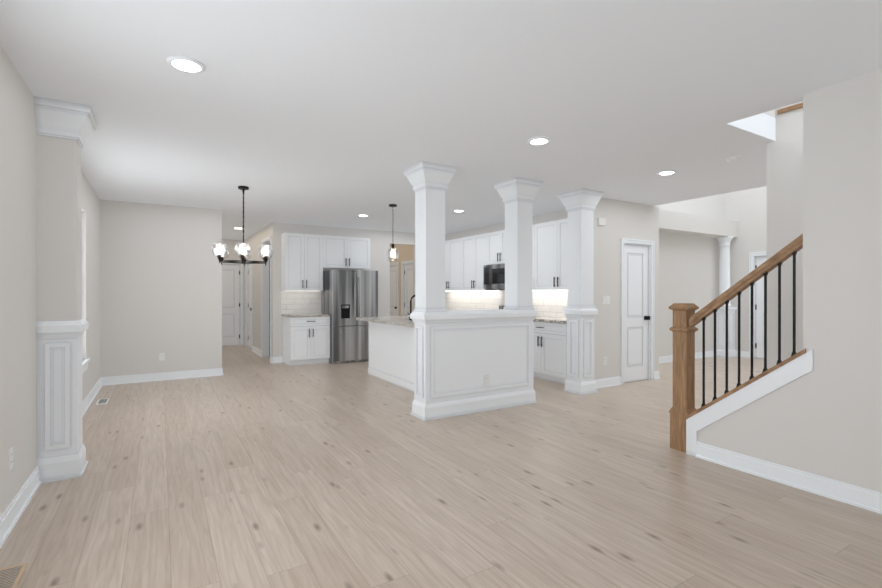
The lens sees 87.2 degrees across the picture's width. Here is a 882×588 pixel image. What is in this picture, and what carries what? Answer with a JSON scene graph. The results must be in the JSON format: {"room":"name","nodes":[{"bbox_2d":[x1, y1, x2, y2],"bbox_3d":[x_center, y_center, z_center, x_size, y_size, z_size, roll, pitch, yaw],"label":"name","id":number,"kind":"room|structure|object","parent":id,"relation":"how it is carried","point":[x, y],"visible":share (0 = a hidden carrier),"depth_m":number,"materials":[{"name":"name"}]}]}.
{"room":"living room","nodes":[
{"label":"living room","id":0,"kind":"room"},
{"bbox_2d":[269,244,269,354],"bbox_3d":[-3.291,-0.027,9.997,0.900,2.640,0.120,0,0,-31],"label":"wall","id":1,"kind":"structure","parent":0,"point":[269,244],"depth_m":9.73,"materials":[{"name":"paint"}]},
{"bbox_2d":[390,244,412,315],"bbox_3d":[-1.322,-0.031,12.226,0.120,2.640,3.950,0,0,-31],"label":"wall","id":2,"kind":"structure","parent":0,"point":[405,252],"depth_m":11.60,"materials":[{"name":"paint"}]},
{"bbox_2d":[390,265,396,315],"bbox_3d":[-1.266,0.273,12.058,0.100,2.018,0.676,0,0,-31],"label":"door","id":3,"kind":"structure","parent":2,"relation":"in","point":[393,290],"depth_m":12.04,"materials":[{"name":"white wood"}]},
{"bbox_2d":[390,262,398,315],"bbox_3d":[-1.242,0.239,12.071,0.140,2.100,0.820,0,0,-31],"label":"door frame","id":4,"kind":"structure","parent":2,"relation":"attached to","point":[394,263],"depth_m":11.71,"materials":[{"name":"white wood"}]},
{"bbox_2d":[401,260,412,315],"bbox_3d":[-0.723,0.241,11.216,0.140,2.100,0.820,0,0,-31],"label":"door frame","id":5,"kind":"structure","parent":2,"relation":"attached to","point":[410,261],"depth_m":11.48,"materials":[{"name":"white wood"}]},
{"bbox_2d":[404,263,412,315],"bbox_3d":[-0.748,0.274,11.203,0.100,2.018,0.676,0,0,-31],"label":"door","id":6,"kind":"structure","parent":2,"relation":"in","point":[408,281],"depth_m":11.32,"materials":[{"name":"white wood"}]},
{"bbox_2d":[0,345,881,587],"bbox_3d":[0.975,1.347,7.651,11.300,0.100,14.320,0,0,-31],"label":"floor","id":7,"kind":"structure","parent":0,"point":[249,468],"depth_m":2.92,"materials":[{"name":"brown wood"}]},
{"bbox_2d":[0,562,27,587],"bbox_3d":[-1.964,1.303,2.067,0.120,0.007,0.340,0,0,-31],"label":"floor vent","id":8,"kind":"object","parent":7,"relation":"in","point":[10,576],"depth_m":2.14,"materials":[{"name":"brown wood"}]},
{"bbox_2d":[34,96,96,483],"bbox_3d":[-2.723,-0.016,3.376,0.304,2.640,0.414,0,0,-31],"label":"pilaster","id":9,"kind":"object","parent":7,"relation":"on","point":[65,130],"visible":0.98,"depth_m":3.25,"materials":[{"name":"paint"}]},
{"bbox_2d":[96,398,109,404],"bbox_3d":[-4.083,1.297,5.588,0.110,0.007,0.300,0,0,-31],"label":"floor vent","id":10,"kind":"object","parent":7,"relation":"in","point":[101,401],"depth_m":5.57,"materials":[{"name":"white metal"}]},
{"bbox_2d":[283,314,330,365],"bbox_3d":[-2.527,0.855,8.680,0.720,0.880,0.613,0,0,-31],"label":"base cabinet","id":11,"kind":"object","parent":7,"relation":"on","point":[306,341],"depth_m":8.43,"materials":[{"name":"white wood"}]},
{"bbox_2d":[282,314,312,317],"bbox_3d":[-2.531,0.395,8.671,0.745,0.040,0.623,0,0,-31],"label":"countertop","id":12,"kind":"structure","parent":11,"relation":"on","point":[284,315],"depth_m":8.38,"materials":[{"name":"beige stone"}]},
{"bbox_2d":[321,270,377,363],"bbox_3d":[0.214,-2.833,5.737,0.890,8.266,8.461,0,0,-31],"label":"fridge","id":13,"kind":"object","parent":7,"relation":"on","point":[348,297],"visible":0.94,"depth_m":8.69,"materials":[{"name":"silver metal"}]},
{"bbox_2d":[368,323,413,391],"bbox_3d":[-0.222,0.859,6.585,0.692,0.880,2.580,0,0,-31],"label":"kitchen island","id":14,"kind":"object","parent":7,"relation":"on","point":[391,349],"depth_m":6.74,"materials":[{"name":"wood"}]},
{"bbox_2d":[364,316,413,326],"bbox_3d":[-0.301,0.399,6.572,0.900,0.040,2.640,0,0,-31],"label":"island countertop","id":15,"kind":"structure","parent":14,"relation":"on","point":[397,321],"depth_m":6.73,"materials":[{"name":"beige stone"}]},
{"bbox_2d":[404,161,542,420],"bbox_3d":[0.410,-0.019,5.265,1.640,2.640,0.410,0,0,-31],"label":"wall","id":16,"kind":"structure","parent":7,"relation":"on","point":[459,355],"depth_m":5.03,"materials":[{"name":"white wood"}]},
{"bbox_2d":[484,375,489,385],"bbox_3d":[0.515,0.971,5.180,0.070,0.115,0.007,0,0,-31],"label":"electrical outlet plate","id":17,"kind":"object","parent":16,"relation":"attached to","point":[486,378],"depth_m":5.18,"materials":[{"name":"white plastic"}]},
{"bbox_2d":[533,322,566,383],"bbox_3d":[1.748,0.858,7.112,0.623,0.880,1.057,0,0,-31],"label":"base cabinet","id":18,"kind":"object","parent":7,"relation":"on","point":[549,338],"depth_m":6.78,"materials":[{"name":"white wood"}]},
{"bbox_2d":[533,316,566,325],"bbox_3d":[1.684,0.398,7.197,0.643,0.040,1.621,0,0,-31],"label":"countertop","id":19,"kind":"structure","parent":18,"relation":"on","point":[536,319],"depth_m":6.87,"materials":[{"name":"beige stone"}]},
{"bbox_2d":[558,188,603,394],"bbox_3d":[1.850,-0.020,6.139,0.410,2.640,0.410,0,0,-31],"label":"column","id":20,"kind":"structure","parent":7,"relation":"on","point":[580,311],"depth_m":6.04,"materials":[{"name":"white wood"}]},
{"bbox_2d":[659,209,737,357],"bbox_3d":[4.520,-0.105,8.747,3.700,2.800,0.320,0,0,-31],"label":"column","id":21,"kind":"structure","parent":7,"relation":"on","point":[724,232],"depth_m":9.41,"materials":[{"name":"paint"}]},
{"bbox_2d":[0,44,881,516],"bbox_3d":[1.091,-1.353,7.378,11.220,5.300,13.740,0,0,-31],"label":"wall","id":22,"kind":"structure","parent":0,"point":[150,282],"depth_m":3.98,"materials":[{"name":"paint"}]},
{"bbox_2d":[9,447,12,470],"bbox_3d":[-2.443,0.936,2.630,0.007,0.115,0.070,0,0,-31],"label":"electrical outlet plate","id":23,"kind":"object","parent":22,"relation":"attached to","point":[11,449],"depth_m":2.62,"materials":[{"name":"white plastic"}]},
{"bbox_2d":[0,467,40,548],"bbox_3d":[-1.434,1.249,0.985,0.027,0.118,5.180,0,0,-31],"label":"baseboard","id":24,"kind":"structure","parent":22,"relation":"attached to","point":[15,509],"depth_m":2.71,"materials":[{"name":"white wood"}]},
{"bbox_2d":[82,358,89,373],"bbox_3d":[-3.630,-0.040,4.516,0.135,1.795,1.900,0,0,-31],"label":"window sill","id":25,"kind":"structure","parent":22,"relation":"in","point":[85,364],"depth_m":5.09,"materials":[{"name":"white wood"}]},
{"bbox_2d":[82,378,103,417],"bbox_3d":[-3.866,1.243,4.995,0.027,0.118,3.700,0,0,-31],"label":"baseboard","id":26,"kind":"structure","parent":22,"relation":"attached to","point":[92,394],"depth_m":5.61,"materials":[{"name":"white wood"}]},
{"bbox_2d":[100,368,219,384],"bbox_3d":[-4.150,1.239,6.971,1.530,0.118,0.027,0,0,-31],"label":"baseboard","id":27,"kind":"structure","parent":22,"relation":"attached to","point":[124,379],"depth_m":6.93,"materials":[{"name":"white wood"}]},
{"bbox_2d":[159,353,164,360],"bbox_3d":[-4.194,0.943,6.955,0.070,0.115,0.007,0,0,-31],"label":"electrical outlet plate","id":28,"kind":"object","parent":22,"relation":"attached to","point":[161,355],"depth_m":6.95,"materials":[{"name":"white plastic"}]},
{"bbox_2d":[222,264,239,345],"bbox_3d":[-5.355,0.274,11.388,0.766,2.018,0.100,0,0,-31],"label":"door","id":29,"kind":"structure","parent":22,"relation":"in","point":[230,304],"depth_m":11.50,"materials":[{"name":"white wood"}]},
{"bbox_2d":[222,261,243,345],"bbox_3d":[-5.371,0.241,11.411,0.910,2.100,0.140,0,0,-31],"label":"door frame","id":30,"kind":"structure","parent":22,"relation":"attached to","point":[241,265],"depth_m":11.57,"materials":[{"name":"white wood"}]},
{"bbox_2d":[245,259,252,346],"bbox_3d":[-4.484,0.241,10.957,0.140,2.100,0.920,0,0,-31],"label":"door frame","id":31,"kind":"structure","parent":22,"relation":"attached to","point":[246,265],"depth_m":11.27,"materials":[{"name":"white wood"}]},
{"bbox_2d":[248,264,251,347],"bbox_3d":[-4.509,0.274,10.945,0.100,2.018,0.776,0,0,-31],"label":"hall door","id":32,"kind":"structure","parent":22,"relation":"in","point":[250,305],"depth_m":11.10,"materials":[{"name":"white wood"}]},
{"bbox_2d":[252,346,260,355],"bbox_3d":[-3.992,1.234,10.030,0.027,0.118,1.180,0,0,-31],"label":"baseboard","id":33,"kind":"structure","parent":22,"relation":"attached to","point":[254,349],"depth_m":10.05,"materials":[{"name":"white wood"}]},
{"bbox_2d":[261,236,270,360],"bbox_3d":[-3.405,0.094,9.179,0.140,2.400,0.880,0,0,-31],"label":"door frame","id":34,"kind":"structure","parent":22,"relation":"attached to","point":[265,302],"depth_m":9.49,"materials":[{"name":"white wood"}]},
{"bbox_2d":[281,291,320,313],"bbox_3d":[-2.697,0.155,8.940,0.760,0.440,0.003,0,0,-31],"label":"tile backsplash","id":35,"kind":"structure","parent":22,"relation":"attached to","point":[291,301],"depth_m":8.93,"materials":[{"name":"white tile"}]},
{"bbox_2d":[281,233,324,289],"bbox_3d":[-2.610,-0.595,8.793,0.758,1.060,0.328,0,0,-31],"label":"upper cabinet","id":36,"kind":"object","parent":22,"relation":"attached to","point":[306,259],"depth_m":8.64,"materials":[{"name":"white wood"}]},
{"bbox_2d":[325,235,369,269],"bbox_3d":[-1.921,-0.816,9.211,0.970,0.620,0.328,0,0,-31],"label":"upper cabinet","id":37,"kind":"object","parent":22,"relation":"attached to","point":[341,252],"depth_m":9.07,"materials":[{"name":"white wood"}]},
{"bbox_2d":[445,238,460,289],"bbox_3d":[0.315,-0.597,9.741,0.343,1.060,1.057,0,0,-31],"label":"upper cabinet","id":38,"kind":"object","parent":22,"relation":"attached to","point":[452,247],"depth_m":9.52,"materials":[{"name":"white wood"}]},
{"bbox_2d":[461,234,484,289],"bbox_3d":[0.778,-0.595,8.978,0.343,1.060,0.954,0,0,-31],"label":"upper cabinet","id":39,"kind":"object","parent":22,"relation":"attached to","point":[472,247],"depth_m":8.91,"materials":[{"name":"white wood"}]},
{"bbox_2d":[485,230,504,264],"bbox_3d":[1.192,-0.829,8.294,0.343,0.590,0.760,0,0,-31],"label":"upper cabinet","id":40,"kind":"object","parent":22,"relation":"attached to","point":[494,241],"depth_m":8.33,"materials":[{"name":"white wood"}]},
{"bbox_2d":[483,264,504,289],"bbox_3d":[1.144,-0.300,8.265,0.458,0.448,0.752,0,0,-31],"label":"microwave","id":41,"kind":"object","parent":40,"relation":"attached to","point":[493,277],"visible":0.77,"depth_m":8.20,"materials":[{"name":"silver metal"}]},
{"bbox_2d":[445,291,567,317],"bbox_3d":[1.198,0.155,8.627,0.004,0.440,4.571,0,0,-31],"label":"tile backsplash","id":42,"kind":"structure","parent":22,"relation":"attached to","point":[549,303],"depth_m":8.85,"materials":[{"name":"white tile"}]},
{"bbox_2d":[532,218,567,289],"bbox_3d":[1.893,-0.592,7.139,0.343,1.060,1.057,0,0,-31],"label":"upper cabinet","id":43,"kind":"object","parent":22,"relation":"attached to","point":[550,239],"depth_m":7.16,"materials":[{"name":"white wood"}]},
{"bbox_2d":[532,290,567,290],"bbox_3d":[-0.347,-0.056,7.747,3.460,0.010,4.380,0,0,-31],"label":"under-cabinet light strip","id":44,"kind":"object","parent":43,"relation":"attached to","point":[549,290],"visible":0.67,"depth_m":7.29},
{"bbox_2d":[597,218,605,225],"bbox_3d":[2.228,-1.001,6.413,0.140,0.100,0.030,0,0,-31],"label":"switch plate","id":45,"kind":"object","parent":22,"relation":"attached to","point":[602,222],"depth_m":6.39,"materials":[{"name":"white plastic"}]},
{"bbox_2d":[603,357,606,364],"bbox_3d":[2.294,0.939,6.469,0.070,0.115,0.007,0,0,-31],"label":"electrical outlet plate","id":46,"kind":"object","parent":22,"relation":"attached to","point":[604,358],"depth_m":6.47,"materials":[{"name":"white plastic"}]},
{"bbox_2d":[602,296,609,303],"bbox_3d":[2.316,0.084,6.481,0.150,0.115,0.009,0,0,-31],"label":"switch plate","id":47,"kind":"object","parent":22,"relation":"attached to","point":[605,299],"depth_m":6.48,"materials":[{"name":"white plastic"}]},
{"bbox_2d":[595,376,621,388],"bbox_3d":[2.263,1.240,6.440,0.755,0.118,0.027,0,0,-31],"label":"baseboard","id":48,"kind":"structure","parent":22,"relation":"attached to","point":[613,381],"depth_m":6.49,"materials":[{"name":"white wood"}]},
{"bbox_2d":[624,244,649,382],"bbox_3d":[2.891,0.281,6.859,0.616,2.018,0.100,0,0,-31],"label":"closet door","id":49,"kind":"structure","parent":22,"relation":"in","point":[636,317],"depth_m":6.88,"materials":[{"name":"white wood"}]},
{"bbox_2d":[621,238,654,384],"bbox_3d":[2.879,0.248,6.883,0.760,2.100,0.140,0,0,-31],"label":"door frame","id":50,"kind":"structure","parent":22,"relation":"attached to","point":[651,244],"depth_m":7.00,"materials":[{"name":"white wood"}]},
{"bbox_2d":[654,371,659,377],"bbox_3d":[3.128,1.238,7.502,0.027,0.118,0.947,0,0,-31],"label":"baseboard","id":51,"kind":"structure","parent":22,"relation":"attached to","point":[656,373],"depth_m":7.07,"materials":[{"name":"white wood"}]},
{"bbox_2d":[659,351,713,362],"bbox_3d":[4.444,1.236,8.874,3.700,0.118,0.027,0,0,-31],"label":"baseboard","id":52,"kind":"structure","parent":22,"relation":"attached to","point":[662,359],"depth_m":9.27,"materials":[{"name":"white wood"}]},
{"bbox_2d":[736,350,749,357],"bbox_3d":[6.150,1.235,9.603,0.027,0.118,0.490,0,0,-31],"label":"baseboard","id":53,"kind":"structure","parent":22,"relation":"attached to","point":[742,353],"depth_m":9.50,"materials":[{"name":"white wood"}]},
{"bbox_2d":[749,251,765,357],"bbox_3d":[6.599,0.227,8.979,0.140,2.135,1.070,0,0,-31],"label":"door frame","id":54,"kind":"structure","parent":22,"relation":"attached to","point":[752,256],"depth_m":9.34,"materials":[{"name":"white wood"}]},
{"bbox_2d":[755,256,765,357],"bbox_3d":[6.583,0.268,8.972,0.090,2.038,0.896,0,0,-31],"label":"front door","id":55,"kind":"structure","parent":22,"relation":"in","point":[759,319],"depth_m":9.29,"materials":[{"name":"white wood"}]},
{"bbox_2d":[777,103,802,113],"bbox_3d":[3.050,-1.579,3.817,0.020,0.035,0.480,0,0,-31],"label":"trim","id":56,"kind":"structure","parent":22,"relation":"attached to","point":[790,108],"depth_m":3.94,"materials":[{"name":"brown wood"}]},
{"bbox_2d":[0,0,881,239],"bbox_3d":[0.941,-2.723,7.624,11.220,2.760,14.320,0,0,-31],"label":"ceiling","id":57,"kind":"structure","parent":0,"point":[338,113],"depth_m":3.07,"materials":[{"name":"paint"}]},
{"bbox_2d":[167,55,204,72],"bbox_3d":[-1.477,-1.328,2.685,0.195,0.011,0.195,0,0,14],"label":"recessed light","id":58,"kind":"object","parent":57,"relation":"in","point":[185,64],"depth_m":2.67,"materials":[{"name":"white plastic"}]},
{"bbox_2d":[211,186,272,265],"bbox_3d":[-2.471,-0.854,5.791,0.740,0.969,0.767,0,0,-31],"label":"dining chandelier","id":59,"kind":"object","parent":57,"relation":"hanging from","point":[220,254],"visible":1,"depth_m":5.70,"materials":[{"name":"white glass"}]},
{"bbox_2d":[387,204,398,261],"bbox_3d":[-0.723,-0.914,6.957,0.184,0.854,0.184,0,0,-31],"label":"pendant light","id":60,"kind":"object","parent":57,"relation":"hanging from","point":[393,253],"visible":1,"depth_m":6.93,"materials":[{"name":"glass"}]},
{"bbox_2d":[528,137,550,144],"bbox_3d":[0.854,-1.330,4.029,0.195,0.011,0.195,0,0,14],"label":"recessed light","id":61,"kind":"object","parent":57,"relation":"in","point":[536,140],"depth_m":4.00,"materials":[{"name":"white plastic"}]},
{"bbox_2d":[657,170,676,174],"bbox_3d":[2.482,-1.332,5.087,0.195,0.011,0.195,0,0,14],"label":"recessed light","id":62,"kind":"object","parent":57,"relation":"in","point":[666,172],"depth_m":5.05,"materials":[{"name":"white plastic"}]},
{"bbox_2d":[726,156,741,162],"bbox_3d":[2.880,-1.320,4.545,0.132,0.033,0.132,0,0,-31],"label":"smoke detector","id":63,"kind":"object","parent":57,"relation":"attached to","point":[733,159],"visible":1,"depth_m":4.51,"materials":[{"name":"white plastic"}]},
{"bbox_2d":[686,349,812,470],"bbox_3d":[2.279,0.833,3.444,0.134,0.943,0.855,0,0,-31],"label":"wall","id":64,"kind":"structure","parent":0,"point":[761,418],"depth_m":3.30,"materials":[{"name":"paint"}]},
{"bbox_2d":[669,234,805,452],"bbox_3d":[2.244,0.441,3.541,0.183,1.726,0.977,0,0,-31],"label":"stair railing","id":65,"kind":"object","parent":64,"relation":"on","point":[687,319],"visible":0.94,"depth_m":3.69,"materials":[{"name":"brown wood"}]},
{"bbox_2d":[696,442,881,513],"bbox_3d":[2.843,1.247,2.386,0.027,0.118,3.080,0,0,-31],"label":"baseboard","id":66,"kind":"structure","parent":64,"relation":"attached to","point":[860,497],"depth_m":3.12,"materials":[{"name":"white wood"}]}
]}

